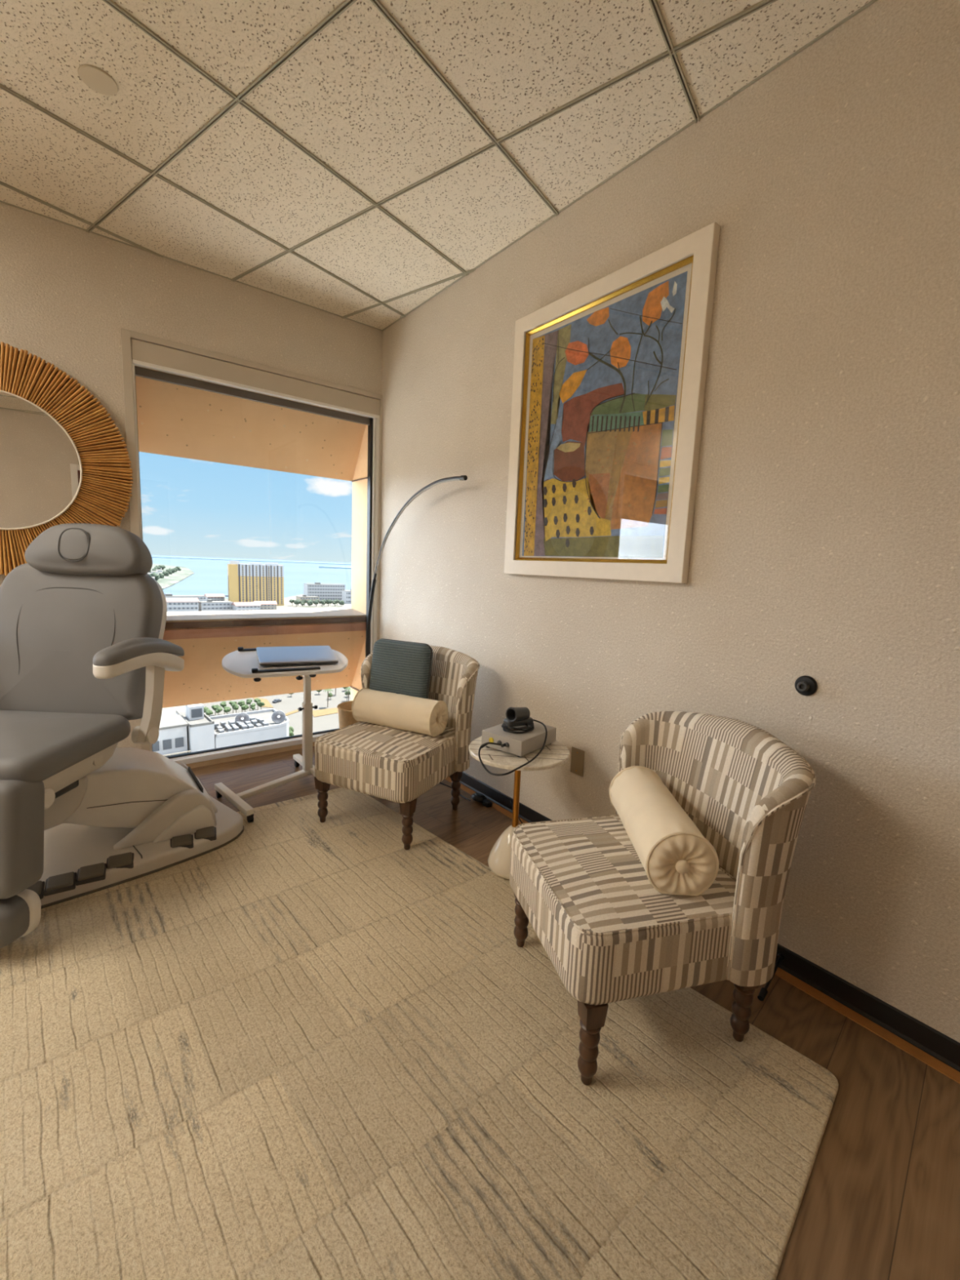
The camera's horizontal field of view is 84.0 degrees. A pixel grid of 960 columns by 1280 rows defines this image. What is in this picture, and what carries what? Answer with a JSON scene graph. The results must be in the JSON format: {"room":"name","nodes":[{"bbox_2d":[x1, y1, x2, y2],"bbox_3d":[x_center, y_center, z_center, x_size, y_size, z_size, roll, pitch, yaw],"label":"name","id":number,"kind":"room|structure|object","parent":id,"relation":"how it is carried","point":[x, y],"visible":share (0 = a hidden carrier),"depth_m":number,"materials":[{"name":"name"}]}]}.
{"room":"examination room","nodes":[
{"label":"examination room","id":0,"kind":"room"},
{"bbox_2d":[0,201,382,749],"bbox_3d":[-2.633,-0.536,2.158,4.900,2.707,0.080,-4,10,-38],"label":"wall","id":1,"kind":"structure","parent":0,"point":[68,293],"depth_m":2.64,"materials":[{"name":"paint"}]},
{"bbox_2d":[0,342,133,575],"bbox_3d":[-2.176,-0.808,2.400,1.028,1.028,0.034,-4,10,-38],"label":"round mirror","id":2,"kind":"object","parent":1,"relation":"attached to","point":[63,459],"visible":0.84,"depth_m":2.50,"materials":[{"name":"brown mirror"}]},
{"bbox_2d":[0,391,79,528],"bbox_3d":[-2.171,-0.808,2.395,0.602,0.602,0.005,-4,10,-38],"label":"mirror glass","id":3,"kind":"object","parent":2,"relation":"attached to","point":[40,433],"depth_m":2.48,"materials":[{"name":"silver metal"}]},
{"bbox_2d":[185,742,315,768],"bbox_3d":[-2.302,0.770,2.586,3.968,0.030,0.010,-4,10,-38],"label":"baseboard","id":4,"kind":"structure","parent":1,"relation":"attached to","point":[203,763],"depth_m":3.25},
{"bbox_2d":[120,328,382,764],"bbox_3d":[-1.269,-0.431,3.241,1.431,2.310,0.072,-4,10,-38],"label":"window","id":5,"kind":"structure","parent":1,"relation":"in","point":[135,353],"depth_m":3.07,"materials":[{"name":"paint"}]},
{"bbox_2d":[162,622,365,639],"bbox_3d":[-2.332,0.010,2.532,3.936,0.054,0.019,-4,10,-38],"label":"trim","id":6,"kind":"structure","parent":1,"relation":"attached to","point":[169,634],"depth_m":3.28,"materials":[{"name":"brown wood"}]},
{"bbox_2d":[164,616,365,629],"bbox_3d":[-2.332,-0.041,2.528,3.936,0.036,0.011,-4,10,-38],"label":"trim","id":7,"kind":"structure","parent":1,"relation":"attached to","point":[335,620],"depth_m":3.28,"materials":[{"name":"brown wood"}]},
{"bbox_2d":[135,365,368,707],"bbox_3d":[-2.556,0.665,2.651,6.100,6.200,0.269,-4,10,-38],"label":"window surround","id":8,"kind":"structure","parent":0,"point":[173,420],"depth_m":3.34,"materials":[{"name":"paint"}]},
{"bbox_2d":[165,608,365,622],"bbox_3d":[-2.417,-0.096,2.631,3.936,0.030,0.273,-4,10,-38],"label":"trim","id":9,"kind":"structure","parent":8,"relation":"attached to","point":[299,613],"depth_m":3.39,"materials":[{"name":"white paint"}]},
{"bbox_2d":[350,477,367,690],"bbox_3d":[-0.867,-0.375,3.820,0.002,1.514,0.266,-4,10,-38],"label":"trim","id":10,"kind":"structure","parent":8,"relation":"attached to","point":[364,477],"depth_m":3.77,"materials":[{"name":"brown"}]},
{"bbox_2d":[0,0,871,329],"bbox_3d":[-1.097,-1.609,0.104,5.100,0.100,4.880,-4,10,-38],"label":"ceiling","id":11,"kind":"structure","parent":0,"point":[357,96],"depth_m":1.79,"materials":[{"name":"tile"}]},
{"bbox_2d":[77,64,118,95],"bbox_3d":[-1.214,-1.779,1.695,0.105,0.007,0.105,-4,10,-38],"label":"sprinkler cover","id":12,"kind":"object","parent":11,"relation":"attached to","point":[97,79],"visible":1,"depth_m":1.69,"materials":[{"name":"beige"}]},
{"bbox_2d":[0,0,777,318],"bbox_3d":[-1.105,-1.558,0.119,4.914,0.007,4.714,-4,10,-38],"label":"ceiling grid","id":13,"kind":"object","parent":11,"relation":"attached to","point":[343,6],"depth_m":1.81,"materials":[{"name":"beige metal"}]},
{"bbox_2d":[191,746,959,1279],"bbox_3d":[-1.203,1.181,0.482,5.100,0.120,4.860,-4,10,-38],"label":"floor","id":14,"kind":"structure","parent":0,"point":[881,1200],"depth_m":1.21,"materials":[{"name":"brown wood"}]},
{"bbox_2d":[214,647,347,822],"bbox_3d":[-1.021,0.430,2.801,0.666,0.745,0.615,-4,10,-38],"label":"table","id":15,"kind":"object","parent":14,"relation":"on","point":[242,663],"visible":0.78,"depth_m":2.72,"materials":[{"name":"white plastic"}]},
{"bbox_2d":[222,645,347,678],"bbox_3d":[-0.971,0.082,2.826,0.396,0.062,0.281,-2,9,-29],"label":"tray","id":16,"kind":"object","parent":15,"relation":"on","point":[304,655],"visible":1,"depth_m":2.79,"materials":[{"name":"grey plastic"}]},
{"bbox_2d":[337,700,359,728],"bbox_3d":[-0.785,0.572,3.449,0.272,0.306,0.272,-4,10,-38],"label":"waste bin","id":17,"kind":"object","parent":14,"relation":"on","point":[346,718],"visible":0.32,"depth_m":3.34,"materials":[{"name":"brown wicker"}]},
{"bbox_2d":[365,475,467,657],"bbox_3d":[-0.435,-0.067,3.179,0.200,1.673,1.072,-4,10,-38],"label":"arc floor lamp","id":18,"kind":"object","parent":14,"relation":"on","point":[464,477],"visible":0.56,"depth_m":3.30,"materials":[{"name":"black metal"}]},
{"bbox_2d":[0,787,839,1279],"bbox_3d":[-0.878,1.040,1.121,3.013,0.010,2.680,-4,10,-38],"label":"area rug","id":19,"kind":"object","parent":14,"relation":"on","point":[300,1046],"visible":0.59,"depth_m":1.24,"materials":[{"name":"beige carpet"}]},
{"bbox_2d":[0,523,244,947],"bbox_3d":[-1.631,0.235,1.879,1.474,1.320,1.015,-4,10,-38],"label":"chair","id":20,"kind":"object","parent":19,"relation":"on","point":[84,654],"visible":1,"depth_m":2.06,"materials":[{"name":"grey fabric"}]},
{"bbox_2d":[314,644,479,849],"bbox_3d":[-0.386,0.459,2.583,0.648,0.799,0.666,6,9,26],"label":"slipper chair","id":21,"kind":"object","parent":19,"relation":"on","point":[391,764],"visible":0.82,"depth_m":2.40,"materials":[{"name":"fabric"}]},
{"bbox_2d":[351,688,448,737],"bbox_3d":[-0.388,0.342,2.575,0.472,0.161,0.172,6,9,26],"label":"bolster cushion","id":22,"kind":"object","parent":21,"relation":"on","point":[428,717],"visible":1,"depth_m":2.50,"materials":[{"name":"beige fabric"}]},
{"bbox_2d":[368,638,432,698],"bbox_3d":[-0.406,0.168,2.706,0.349,0.324,0.123,6,9,26],"label":"lumbar cushion","id":23,"kind":"object","parent":21,"relation":"on","point":[397,667],"visible":0.77,"depth_m":2.65,"materials":[{"name":"fabric"}]},
{"bbox_2d":[509,711,816,1085],"bbox_3d":[0.474,0.640,1.524,0.665,0.799,0.648,0,8,-15],"label":"slipper chair","id":24,"kind":"object","parent":19,"relation":"on","point":[582,885],"visible":0.79,"depth_m":1.32,"materials":[{"name":"fabric"}]},
{"bbox_2d":[608,765,719,895],"bbox_3d":[0.504,0.520,1.525,0.178,0.167,0.462,3,8,2],"label":"bolster cushion","id":25,"kind":"object","parent":24,"relation":"on","point":[676,858],"visible":1,"depth_m":1.34,"materials":[{"name":"beige fabric"}]},
{"bbox_2d":[440,782,492,807],"bbox_3d":[-0.176,0.796,2.949,0.151,0.049,0.636,-4,10,-38],"label":"switch","id":26,"kind":"object","parent":14,"relation":"on","point":[477,797],"visible":0.77,"depth_m":2.76,"materials":[{"name":"black plastic"}]},
{"bbox_2d":[468,736,569,879],"bbox_3d":[0.143,0.683,2.134,0.396,0.521,0.396,-4,10,-38],"label":"side table","id":27,"kind":"object","parent":14,"relation":"on","point":[555,754],"visible":0.52,"depth_m":2.07,"materials":[{"name":"stone"}]},
{"bbox_2d":[478,706,547,775],"bbox_3d":[0.126,0.359,2.014,0.217,0.178,0.382,9,10,38],"label":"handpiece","id":28,"kind":"object","parent":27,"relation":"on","point":[515,716],"visible":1,"depth_m":2.08,"materials":[{"name":"black plastic"}]},
{"bbox_2d":[481,721,556,757],"bbox_3d":[0.155,0.388,2.124,0.190,0.068,0.258,9,10,38],"label":"box","id":29,"kind":"object","parent":27,"relation":"on","point":[520,744],"visible":0.88,"depth_m":2.05,"materials":[{"name":"white plastic"}]},
{"bbox_2d":[488,737,493,742],"bbox_3d":[0.043,0.387,2.055,0.022,0.022,0.005,9,10,38],"label":"socket","id":30,"kind":"object","parent":29,"relation":"attached to","point":[491,739],"depth_m":2.05,"materials":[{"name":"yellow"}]},
{"bbox_2d":[378,0,959,1042],"bbox_3d":[0.781,-0.360,1.875,0.100,2.707,4.780,-4,10,-38],"label":"wall","id":31,"kind":"structure","parent":0,"point":[825,543],"depth_m":1.59,"materials":[{"name":"paint"}]},
{"bbox_2d":[0,0,877,331],"bbox_3d":[-1.105,-1.559,0.119,4.900,0.004,4.700,-4,10,-38],"label":"trim","id":32,"kind":"structure","parent":31,"relation":"attached to","point":[872,2],"depth_m":2.04,"materials":[{"name":"beige"}]},
{"bbox_2d":[569,746,584,777],"bbox_3d":[0.423,0.530,2.322,0.008,0.116,0.072,-4,10,-38],"label":"outlet cover","id":33,"kind":"object","parent":31,"relation":"attached to","point":[577,758],"visible":1,"depth_m":2.32,"materials":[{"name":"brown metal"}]},
{"bbox_2d":[503,222,719,583],"bbox_3d":[0.445,-0.828,2.152,0.035,1.146,0.950,-4,10,-38],"label":"framed painting","id":34,"kind":"object","parent":31,"relation":"attached to","point":[609,375],"visible":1,"depth_m":2.06,"materials":[{"name":"white paint"}]},
{"bbox_2d":[522,271,687,557],"bbox_3d":[0.449,-0.822,2.157,0.004,0.959,0.752,-4,10,-38],"label":"artwork","id":35,"kind":"object","parent":34,"relation":"attached to","point":[605,380],"depth_m":2.09,"materials":[{"name":"multicoloured paper"}]},
{"bbox_2d":[444,776,959,1084],"bbox_3d":[0.705,0.991,1.960,0.038,0.002,4.650,-4,10,-38],"label":"trim","id":36,"kind":"structure","parent":31,"relation":"attached to","point":[922,1055],"depth_m":1.50,"materials":[{"name":"brown wood"}]},
{"bbox_2d":[448,771,959,1071],"bbox_3d":[0.714,0.953,1.985,0.010,0.072,4.688,-4,10,-38],"label":"baseboard","id":37,"kind":"structure","parent":31,"relation":"attached to","point":[944,1048],"depth_m":1.53,"materials":[{"name":"black rubber"}]},
{"bbox_2d":[757,953,784,1000],"bbox_3d":[0.882,1.019,1.616,0.206,0.039,0.048,-4,10,-38],"label":"door stop","id":38,"kind":"object","parent":31,"relation":"attached to","point":[763,992],"visible":0.91,"depth_m":1.58,"materials":[{"name":"black plastic"}]},
{"bbox_2d":[794,675,817,695],"bbox_3d":[0.961,0.137,1.580,0.033,0.060,0.060,-4,10,-38],"label":"bumper cover","id":39,"kind":"object","parent":31,"relation":"attached to","point":[805,685],"visible":1,"depth_m":1.57,"materials":[{"name":"black rubber"}]},
{"label":"outside","id":40,"kind":"structure","parent":0,"visible":0},
{"bbox_2d":[151,555,351,598],"bbox_3d":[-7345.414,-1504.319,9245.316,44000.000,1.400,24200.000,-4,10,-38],"label":"sea","id":41,"kind":"structure","parent":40,"point":[210,576],"depth_m":2206.00,"materials":[{"name":"liquid"}]},
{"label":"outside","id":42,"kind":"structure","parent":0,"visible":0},
{"bbox_2d":[151,556,351,564],"bbox_3d":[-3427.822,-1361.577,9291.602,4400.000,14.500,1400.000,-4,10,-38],"label":"hills","id":43,"kind":"structure","parent":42,"point":[152,557],"depth_m":8883.94,"materials":[{"name":"blue"}]},
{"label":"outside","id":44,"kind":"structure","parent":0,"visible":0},
{"bbox_2d":[319,566,351,568],"bbox_3d":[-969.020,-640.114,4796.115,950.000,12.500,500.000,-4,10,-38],"label":"land","id":45,"kind":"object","parent":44,"point":[338,567],"visible":0.35,"depth_m":4576.41,"materials":[{"name":"blue"}]},
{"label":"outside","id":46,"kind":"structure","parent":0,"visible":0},
{"bbox_2d":[151,564,194,589],"bbox_3d":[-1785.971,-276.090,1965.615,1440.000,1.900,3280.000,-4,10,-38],"label":"spit","id":47,"kind":"structure","parent":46,"point":[177,576],"depth_m":1585.43,"materials":[{"name":"beige sand"}]},
{"bbox_2d":[150,572,159,580],"bbox_3d":[-792.192,-154.757,1296.604,20.434,21.854,22.063,-1,9,-25],"label":"leafy tree","id":48,"kind":"object","parent":47,"relation":"on","point":[157,577],"visible":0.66,"depth_m":1291.15,"materials":[{"name":"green plant"}]},
{"bbox_2d":[158,573,164,577],"bbox_3d":[-862.508,-173.282,1438.652,16.098,15.220,18.672,-4,10,-40],"label":"leafy tree","id":49,"kind":"object","parent":47,"relation":"on","point":[161,575],"visible":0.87,"depth_m":1434.94,"materials":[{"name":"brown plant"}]},
{"bbox_2d":[162,570,168,576],"bbox_3d":[-933.087,-196.668,1580.132,17.243,15.998,14.656,-6,11,-45],"label":"leafy tree","id":50,"kind":"object","parent":47,"relation":"on","point":[166,573],"visible":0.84,"depth_m":1577.32,"materials":[{"name":"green plant"}]},
{"bbox_2d":[165,568,172,574],"bbox_3d":[-1004.776,-219.812,1718.913,18.619,18.120,20.783,6,8,22],"label":"leafy tree","id":51,"kind":"object","parent":47,"relation":"on","point":[169,571],"visible":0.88,"depth_m":1715.10,"materials":[{"name":"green plant"}]},
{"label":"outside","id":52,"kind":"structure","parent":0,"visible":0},
{"bbox_2d":[160,594,351,716],"bbox_3d":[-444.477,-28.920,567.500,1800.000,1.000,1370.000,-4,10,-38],"label":"ground","id":53,"kind":"structure","parent":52,"point":[170,711],"depth_m":745.62,"materials":[{"name":"grey concrete"}]},
{"bbox_2d":[152,714,191,756],"bbox_3d":[-75.074,33.020,122.772,13.800,27.500,12.650,-4,10,-40],"label":"apartment block","id":54,"kind":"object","parent":53,"relation":"on","point":[171,740],"visible":0.1,"depth_m":122.08,"materials":[{"name":"paint"}]},
{"bbox_2d":[165,597,199,611],"bbox_3d":[-337.177,-37.329,588.223,46.000,18.500,24.000,-3,10,-35],"label":"building","id":55,"kind":"structure","parent":53,"relation":"on","point":[174,604],"depth_m":584.25,"materials":[{"name":"white paint"}]},
{"bbox_2d":[164,593,206,600],"bbox_3d":[-385.404,-50.898,681.466,60.000,16.000,20.250,-4,10,-39],"label":"building","id":56,"kind":"structure","parent":53,"relation":"on","point":[201,597],"depth_m":683.72,"materials":[{"name":"white paint"}]},
{"bbox_2d":[175,703,214,752],"bbox_3d":[-70.136,30.633,131.602,5.100,30.200,15.000,-4,10,-40],"label":"building","id":57,"kind":"structure","parent":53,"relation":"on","point":[201,728],"depth_m":125.58,"materials":[{"name":"paint"}]},
{"bbox_2d":[205,709,213,716],"bbox_3d":[-109.988,30.627,216.163,3.002,4.894,2.578,3,8,1],"label":"leafy tree","id":58,"kind":"object","parent":53,"relation":"on","point":[208,712],"visible":0.99,"depth_m":215.43,"materials":[{"name":"green plant"}]},
{"bbox_2d":[203,594,225,600],"bbox_3d":[-369.831,-57.366,741.880,24.000,13.500,18.000,-5,10,-41],"label":"building","id":59,"kind":"structure","parent":53,"relation":"on","point":[213,597],"depth_m":736.66,"materials":[{"name":"white paint"}]},
{"bbox_2d":[211,704,218,715],"bbox_3d":[-110.470,29.570,222.407,3.163,5.238,3.008,3,8,7],"label":"leafy tree","id":60,"kind":"object","parent":53,"relation":"on","point":[214,707],"visible":0.83,"depth_m":221.16,"materials":[{"name":"green plant"}]},
{"bbox_2d":[198,599,233,611],"bbox_3d":[-306.567,-38.860,617.308,34.000,16.000,20.250,-4,10,-40],"label":"building","id":61,"kind":"structure","parent":53,"relation":"on","point":[208,605],"depth_m":609.15,"materials":[{"name":"white paint"}]},
{"bbox_2d":[215,706,222,715],"bbox_3d":[-107.109,30.125,218.441,3.228,5.492,3.058,7,9,31],"label":"leafy tree","id":62,"kind":"object","parent":53,"relation":"on","point":[219,708],"visible":0.97,"depth_m":217.36,"materials":[{"name":"green plant"}]},
{"bbox_2d":[220,701,226,707],"bbox_3d":[-107.987,28.974,224.239,2.558,6.114,2.876,-5,11,-44],"label":"leafy tree","id":63,"kind":"object","parent":53,"relation":"on","point":[223,704],"visible":0.93,"depth_m":223.33,"materials":[{"name":"green plant"}]},
{"bbox_2d":[223,706,231,714],"bbox_3d":[-104.522,30.160,220.212,2.955,5.145,3.024,2,8,1],"label":"leafy tree","id":64,"kind":"object","parent":53,"relation":"on","point":[226,709],"visible":0.98,"depth_m":219.38,"materials":[{"name":"green plant"}]},
{"bbox_2d":[229,701,236,713],"bbox_3d":[-105.049,28.835,226.386,2.871,6.034,2.933,2,8,0],"label":"leafy tree","id":65,"kind":"object","parent":53,"relation":"on","point":[230,702],"visible":0.58,"depth_m":225.58,"materials":[{"name":"green plant"}]},
{"bbox_2d":[231,702,239,713],"bbox_3d":[-101.956,29.366,221.953,3.020,6.444,3.517,0,8,-15],"label":"leafy tree","id":66,"kind":"object","parent":53,"relation":"on","point":[234,706],"visible":0.98,"depth_m":220.94,"materials":[{"name":"green plant"}]},
{"bbox_2d":[237,700,245,712],"bbox_3d":[-101.800,28.757,228.015,3.071,6.001,3.180,8,10,37],"label":"leafy tree","id":67,"kind":"object","parent":53,"relation":"on","point":[241,703],"visible":0.91,"depth_m":226.76,"materials":[{"name":"green plant"}]},
{"bbox_2d":[240,704,248,710],"bbox_3d":[-98.923,29.690,224.262,2.908,5.410,3.164,1,8,-8],"label":"leafy tree","id":68,"kind":"object","parent":53,"relation":"on","point":[244,707],"visible":0.99,"depth_m":223.30,"materials":[{"name":"green plant"}]},
{"bbox_2d":[231,601,261,610],"bbox_3d":[-271.404,-36.885,618.710,28.000,14.500,20.000,-4,10,-38],"label":"building","id":69,"kind":"structure","parent":53,"relation":"on","point":[243,606],"depth_m":612.28,"materials":[{"name":"white paint"}]},
{"bbox_2d":[246,698,252,711],"bbox_3d":[-99.706,28.452,230.220,2.427,6.167,3.033,-1,9,-24],"label":"leafy tree","id":70,"kind":"object","parent":53,"relation":"on","point":[249,701],"visible":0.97,"depth_m":229.32,"materials":[{"name":"green plant"}]},
{"bbox_2d":[249,702,255,711],"bbox_3d":[-96.071,29.597,225.813,2.624,5.398,2.679,5,8,19],"label":"leafy tree","id":71,"kind":"object","parent":53,"relation":"on","point":[252,706],"visible":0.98,"depth_m":224.81,"materials":[{"name":"green plant"}]},
{"bbox_2d":[227,560,284,605],"bbox_3d":[-312.736,-79.165,744.401,69.985,60.500,26.500,-2,9,-29],"label":"apartment tower","id":72,"kind":"structure","parent":53,"relation":"on","point":[252,581],"depth_m":734.24,"materials":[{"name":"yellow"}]},
{"bbox_2d":[253,697,261,702],"bbox_3d":[-97.117,28.394,232.949,2.775,5.742,2.743,9,10,41],"label":"leafy tree","id":73,"kind":"object","parent":53,"relation":"on","point":[256,700],"visible":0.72,"depth_m":232.03,"materials":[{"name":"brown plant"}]},
{"bbox_2d":[256,701,264,706],"bbox_3d":[-94.108,29.076,228.738,3.425,5.783,2.575,1,8,-13],"label":"leafy tree","id":74,"kind":"object","parent":53,"relation":"on","point":[260,704],"visible":0.99,"depth_m":227.68,"materials":[{"name":"green plant"}]},
{"bbox_2d":[253,600,277,609],"bbox_3d":[-265.423,-41.495,657.433,26.000,13.500,18.000,-3,9,-32],"label":"building","id":75,"kind":"structure","parent":53,"relation":"on","point":[265,605],"depth_m":653.05,"materials":[{"name":"beige paint"}]},
{"bbox_2d":[201,686,351,735],"bbox_3d":[-51.751,29.106,258.107,170.000,0.050,210.000,-4,10,-38],"label":"pavement","id":76,"kind":"structure","parent":53,"relation":"on","point":[288,704],"depth_m":240.95,"materials":[{"name":"white concrete"}]},
{"bbox_2d":[208,708,288,748],"bbox_3d":[-61.103,32.831,140.252,19.009,24.200,16.300,-4,10,-40],"label":"building","id":77,"kind":"structure","parent":76,"relation":"on","point":[274,731],"depth_m":134.40,"materials":[{"name":"white paint"}]},
{"bbox_2d":[213,722,218,728],"bbox_3d":[-65.948,21.437,133.000,1.099,1.356,1.442,-4,10,-40],"label":"roof unit","id":78,"kind":"structure","parent":77,"relation":"on","point":[215,724],"depth_m":132.45,"materials":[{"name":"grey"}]},
{"bbox_2d":[217,728,224,733],"bbox_3d":[-62.914,22.242,129.532,1.116,0.951,1.687,-4,10,-40],"label":"roof unit","id":79,"kind":"structure","parent":77,"relation":"on","point":[220,731],"depth_m":129.03,"materials":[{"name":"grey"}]},
{"bbox_2d":[220,720,226,728],"bbox_3d":[-64.758,21.298,134.290,1.025,1.372,1.493,-4,10,-40],"label":"roof unit","id":80,"kind":"structure","parent":77,"relation":"on","point":[223,723],"depth_m":133.76,"materials":[{"name":"grey metal"}]},
{"bbox_2d":[226,725,231,732],"bbox_3d":[-61.465,21.986,130.472,0.914,1.317,1.999,-4,10,-40],"label":"roof unit","id":81,"kind":"structure","parent":77,"relation":"on","point":[228,728],"depth_m":129.92,"materials":[{"name":"grey metal"}]},
{"bbox_2d":[227,720,235,726],"bbox_3d":[-63.060,21.245,135.323,1.229,1.328,1.936,-4,10,-40],"label":"roof unit","id":82,"kind":"structure","parent":77,"relation":"on","point":[230,722],"depth_m":134.76,"materials":[{"name":"grey metal"}]},
{"bbox_2d":[232,725,239,731],"bbox_3d":[-60.378,21.991,131.760,1.054,1.040,1.731,-4,10,-40],"label":"roof unit","id":83,"kind":"structure","parent":77,"relation":"on","point":[235,727],"depth_m":131.26,"materials":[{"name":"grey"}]},
{"bbox_2d":[238,722,244,728],"bbox_3d":[-60.208,21.579,134.619,1.214,1.087,1.933,-4,10,-40],"label":"roof unit","id":84,"kind":"structure","parent":77,"relation":"on","point":[239,723],"depth_m":134.22,"materials":[{"name":"grey metal"}]},
{"bbox_2d":[235,712,249,723],"bbox_3d":[-60.926,20.316,136.587,3.291,3.033,2.192,-4,10,-38],"label":"fan","id":85,"kind":"object","parent":77,"relation":"on","point":[242,717],"visible":0.94,"depth_m":136.62,"materials":[{"name":"grey metal"}]},
{"bbox_2d":[240,724,247,729],"bbox_3d":[-58.787,21.850,132.898,1.148,1.133,1.474,-4,10,-40],"label":"roof unit","id":86,"kind":"structure","parent":77,"relation":"on","point":[242,726],"depth_m":132.45,"materials":[{"name":"grey metal"}]},
{"bbox_2d":[246,723,253,728],"bbox_3d":[-57.584,21.788,133.647,1.144,1.147,1.996,-4,10,-40],"label":"roof unit","id":87,"kind":"structure","parent":77,"relation":"on","point":[249,726],"depth_m":133.05,"materials":[{"name":"grey metal"}]},
{"bbox_2d":[250,719,257,725],"bbox_3d":[-57.986,21.274,136.769,1.164,1.278,1.625,-4,10,-40],"label":"roof unit","id":88,"kind":"structure","parent":77,"relation":"on","point":[254,722],"depth_m":136.22,"materials":[{"name":"grey metal"}]},
{"bbox_2d":[258,718,263,724],"bbox_3d":[-56.641,21.126,137.915,0.955,1.364,1.442,-4,10,-40],"label":"roof unit","id":89,"kind":"structure","parent":77,"relation":"on","point":[260,720],"depth_m":137.37,"materials":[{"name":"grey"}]},
{"bbox_2d":[262,721,269,726],"bbox_3d":[-54.818,21.587,136.215,1.200,1.063,1.695,-4,10,-40],"label":"roof unit","id":90,"kind":"structure","parent":77,"relation":"on","point":[264,723],"depth_m":135.79,"materials":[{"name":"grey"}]},
{"bbox_2d":[271,710,285,723],"bbox_3d":[-52.691,20.216,139.382,3.388,3.119,2.250,-4,10,-38],"label":"fan","id":91,"kind":"object","parent":77,"relation":"on","point":[277,717],"visible":1,"depth_m":139.25,"materials":[{"name":"grey metal"}]},
{"bbox_2d":[253,697,273,707],"bbox_3d":[-100.582,28.652,246.265,6.300,0.190,24.000,-4,10,-38],"label":"traffic island","id":92,"kind":"object","parent":76,"relation":"on","point":[267,704],"visible":0.57,"depth_m":245.22,"materials":[{"name":"beige concrete"}]},
{"bbox_2d":[271,698,281,702],"bbox_3d":[-94.267,28.177,247.338,1.840,1.442,4.400,6,9,23],"label":"parked car","id":93,"kind":"object","parent":76,"relation":"on","point":[275,700],"visible":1,"depth_m":246.48,"materials":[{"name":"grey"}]},
{"bbox_2d":[284,709,299,715],"bbox_3d":[-81.488,31.486,231.319,9.000,0.190,7.500,-4,10,-38],"label":"traffic island","id":94,"kind":"object","parent":76,"relation":"on","point":[296,710],"visible":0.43,"depth_m":231.21,"materials":[{"name":"beige concrete"}]},
{"bbox_2d":[312,707,337,717],"bbox_3d":[-67.414,31.614,234.477,15.000,0.190,10.000,-4,10,-38],"label":"traffic island","id":95,"kind":"object","parent":76,"relation":"on","point":[318,713],"visible":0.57,"depth_m":233.62,"materials":[{"name":"beige concrete"}]},
{"bbox_2d":[288,730,293,736],"bbox_3d":[-68.939,35.253,192.678,2.980,5.428,3.059,-3,10,-36],"label":"leafy tree","id":96,"kind":"object","parent":53,"relation":"on","point":[291,733],"visible":0.62,"depth_m":191.77,"materials":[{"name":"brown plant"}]},
{"bbox_2d":[296,595,319,603],"bbox_3d":[-266.344,-63.841,824.218,30.000,12.000,18.250,-4,10,-38],"label":"building","id":97,"kind":"structure","parent":53,"relation":"on","point":[304,597],"depth_m":817.21,"materials":[{"name":"beige paint"}]},
{"bbox_2d":[306,600,313,606],"bbox_3d":[-241.945,-51.736,757.094,7.936,9.353,9.432,7,9,33],"label":"leafy tree","id":98,"kind":"object","parent":53,"relation":"on","point":[309,602],"visible":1,"depth_m":754.41,"materials":[{"name":"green plant"}]},
{"bbox_2d":[312,599,319,606],"bbox_3d":[-234.938,-53.089,764.022,8.507,10.692,9.068,-5,11,-44],"label":"leafy tree","id":99,"kind":"object","parent":53,"relation":"on","point":[316,602],"visible":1,"depth_m":761.81,"materials":[{"name":"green plant"}]},
{"bbox_2d":[303,582,345,600],"bbox_3d":[-259.600,-81.209,889.664,62.000,29.000,26.250,-3,9,-31],"label":"building","id":100,"kind":"structure","parent":53,"relation":"on","point":[333,592],"depth_m":878.34,"materials":[{"name":"white paint"}]},
{"bbox_2d":[323,688,333,706],"bbox_3d":[-68.967,26.343,241.978,4.551,8.577,4.542,-4,10,-38],"label":"palm tree","id":101,"kind":"object","parent":53,"relation":"on","point":[330,690],"visible":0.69,"depth_m":241.12,"materials":[{"name":"brown plant"}]},
{"bbox_2d":[324,599,331,606],"bbox_3d":[-220.642,-53.750,774.887,8.253,10.162,6.954,-5,11,-44],"label":"leafy tree","id":102,"kind":"object","parent":53,"relation":"on","point":[327,602],"visible":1,"depth_m":772.87,"materials":[{"name":"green plant"}]},
{"bbox_2d":[332,599,338,606],"bbox_3d":[-212.007,-54.342,781.136,9.038,10.310,9.538,1,8,-10],"label":"leafy tree","id":103,"kind":"object","parent":53,"relation":"on","point":[335,602],"visible":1,"depth_m":779.50,"materials":[{"name":"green plant"}]},
{"bbox_2d":[338,600,344,605],"bbox_3d":[-204.863,-54.400,786.945,9.026,9.401,8.119,-2,9,-27],"label":"leafy tree","id":104,"kind":"object","parent":53,"relation":"on","point":[341,602],"visible":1,"depth_m":783.70,"materials":[{"name":"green plant"}]},
{"bbox_2d":[342,589,351,604],"bbox_3d":[-195.326,-70.261,854.729,46.000,22.000,30.250,-2,9,-27],"label":"building","id":105,"kind":"structure","parent":53,"relation":"on","point":[346,594],"depth_m":834.24,"materials":[{"name":"white paint"}]},
{"bbox_2d":[344,687,351,701],"bbox_3d":[-62.575,25.937,254.081,4.551,6.579,4.542,-4,10,-38],"label":"palm tree","id":106,"kind":"object","parent":53,"relation":"on","point":[348,688],"visible":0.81,"depth_m":253.62,"materials":[{"name":"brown plant"}]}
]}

